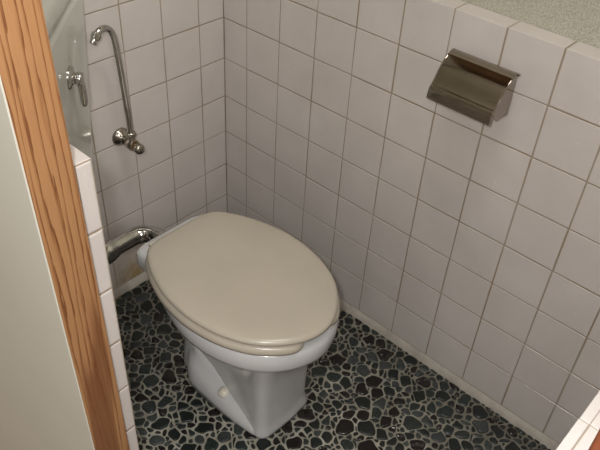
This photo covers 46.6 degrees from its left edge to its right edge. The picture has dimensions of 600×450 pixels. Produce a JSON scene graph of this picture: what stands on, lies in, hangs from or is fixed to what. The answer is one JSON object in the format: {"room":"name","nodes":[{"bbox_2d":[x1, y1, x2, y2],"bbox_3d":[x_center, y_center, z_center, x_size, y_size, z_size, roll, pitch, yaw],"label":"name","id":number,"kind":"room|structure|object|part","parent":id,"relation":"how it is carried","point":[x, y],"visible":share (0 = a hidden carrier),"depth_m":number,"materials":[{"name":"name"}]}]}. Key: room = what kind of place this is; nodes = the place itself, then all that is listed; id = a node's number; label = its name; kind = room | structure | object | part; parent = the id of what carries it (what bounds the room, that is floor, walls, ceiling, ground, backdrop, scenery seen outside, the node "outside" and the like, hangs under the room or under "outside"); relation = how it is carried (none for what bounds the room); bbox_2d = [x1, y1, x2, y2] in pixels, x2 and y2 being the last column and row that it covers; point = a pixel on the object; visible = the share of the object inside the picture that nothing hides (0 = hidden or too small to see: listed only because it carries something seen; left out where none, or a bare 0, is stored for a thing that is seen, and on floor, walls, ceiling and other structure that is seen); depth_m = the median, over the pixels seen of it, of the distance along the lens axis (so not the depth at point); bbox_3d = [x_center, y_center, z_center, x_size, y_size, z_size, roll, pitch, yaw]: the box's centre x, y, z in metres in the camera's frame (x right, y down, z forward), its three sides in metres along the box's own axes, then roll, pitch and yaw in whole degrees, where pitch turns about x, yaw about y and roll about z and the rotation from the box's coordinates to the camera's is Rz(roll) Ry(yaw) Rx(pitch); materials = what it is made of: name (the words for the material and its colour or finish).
{"room":"toilet room","nodes":[
{"label":"toilet room","id":0,"kind":"room"},
{"bbox_2d":[0,76,138,449],"bbox_3d":[-0.895,-0.489,1.140,1.760,2.450,0.101,32,47,30],"label":"wall","id":1,"kind":"structure","parent":0,"point":[42,406],"depth_m":0.93,"materials":[{"name":"beige paint"}]},
{"bbox_2d":[0,0,129,449],"bbox_3d":[-0.284,-0.100,0.714,0.080,2.450,0.080,32,47,30],"label":"trim","id":2,"kind":"structure","parent":1,"relation":"attached to","point":[27,69],"depth_m":0.74,"materials":[{"name":"orange wood"}]},
{"bbox_2d":[84,0,226,289],"bbox_3d":[-0.443,-0.651,1.137,0.120,2.150,0.810,32,47,30],"label":"wall","id":3,"kind":"structure","parent":0,"point":[172,51],"depth_m":1.57,"materials":[{"name":"tile"}]},
{"bbox_2d":[41,0,94,174],"bbox_3d":[-0.390,-0.147,1.192,0.372,0.464,0.345,32,47,30],"label":"cistern","id":4,"kind":"object","parent":3,"relation":"attached to","point":[65,19],"visible":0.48,"depth_m":1.19,"materials":[{"name":"grey ceramic"}]},
{"bbox_3d":[-0.378,-0.311,1.059,0.372,0.040,0.342,32,47,30],"label":"tank lid","id":5,"kind":"part","parent":4,"relation":"part of","materials":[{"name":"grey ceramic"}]},
{"bbox_3d":[-0.375,-0.234,1.198,0.014,0.065,0.030,2,39,-2],"label":"flush lever","id":6,"kind":"part","parent":4,"relation":"part of","materials":[{"name":"silver metal"}]},
{"bbox_2d":[89,25,144,154],"bbox_3d":[-0.376,-0.265,1.396,0.076,0.306,0.099,32,47,30],"label":"pipe","id":7,"kind":"object","parent":3,"relation":"attached to","point":[121,136],"visible":1,"depth_m":1.42,"materials":[{"name":"silver metal"}]},
{"bbox_2d":[113,272,148,298],"bbox_3d":[-0.434,0.159,1.762,0.018,0.030,0.690,32,47,30],"label":"baseboard","id":8,"kind":"structure","parent":3,"relation":"attached to","point":[142,277],"depth_m":1.76,"materials":[{"name":"white tile"}]},
{"bbox_2d":[114,279,550,449],"bbox_3d":[-0.038,0.430,1.506,1.104,0.054,0.704,32,47,30],"label":"floor","id":9,"kind":"structure","parent":0,"point":[366,392],"depth_m":1.52,"materials":[{"name":"stone"}]},
{"bbox_2d":[136,211,339,438],"bbox_3d":[-0.127,0.218,1.439,0.440,0.358,0.304,32,47,30],"label":"toilet","id":10,"kind":"object","parent":9,"relation":"on","point":[252,305],"visible":1,"depth_m":1.31,"materials":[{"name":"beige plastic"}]},
{"bbox_2d":[105,225,165,264],"bbox_3d":[-0.371,0.017,1.464,0.198,0.124,0.082,-17,43,-23],"label":"pipe","id":11,"kind":"object","parent":10,"relation":"attached to","point":[131,237],"visible":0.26,"depth_m":1.48,"materials":[{"name":"silver metal"}]},
{"bbox_3d":[-0.109,0.105,1.335,0.388,0.019,0.304,32,47,30],"label":"seat","id":12,"kind":"part","parent":10,"relation":"part of","materials":[{"name":"beige plastic"}]},
{"bbox_3d":[-0.102,0.095,1.320,0.394,0.014,0.295,32,47,30],"label":"lid","id":13,"kind":"part","parent":10,"relation":"part of","materials":[{"name":"beige plastic"}]},
{"bbox_2d":[223,0,599,443],"bbox_3d":[0.260,-0.579,1.107,1.250,2.150,0.120,32,47,30],"label":"wall","id":14,"kind":"structure","parent":0,"point":[474,243],"depth_m":1.38,"materials":[{"name":"tile"}]},
{"bbox_2d":[339,297,559,449],"bbox_3d":[0.192,0.257,1.693,1.090,0.030,0.018,32,47,30],"label":"baseboard","id":15,"kind":"structure","parent":14,"relation":"attached to","point":[451,377],"depth_m":1.58,"materials":[{"name":"white tile"}]},
{"bbox_2d":[426,48,520,125],"bbox_3d":[0.289,-0.226,1.158,0.123,0.092,0.088,32,47,30],"label":"toilet paper holder","id":16,"kind":"object","parent":14,"relation":"attached to","point":[474,87],"visible":1,"depth_m":1.14,"materials":[{"name":"metal"}]},
{"bbox_3d":[0.333,-0.205,1.143,0.002,0.082,0.065,32,47,30],"label":"plate","id":17,"kind":"part","parent":16,"relation":"part of","materials":[{"name":"metal"}]},
{"bbox_2d":[556,391,599,449],"bbox_3d":[0.446,-0.115,0.555,0.081,2.150,0.691,32,47,30],"label":"wall","id":18,"kind":"structure","parent":0,"point":[583,432],"depth_m":0.53,"materials":[{"name":"tile"}]},
{"bbox_2d":[588,429,599,449],"bbox_3d":[0.244,-0.260,0.106,0.050,1.179,0.157,32,47,30],"label":"trim","id":19,"kind":"structure","parent":18,"relation":"attached to","point":[595,445],"depth_m":0.35,"materials":[{"name":"brown wood"}]}
]}

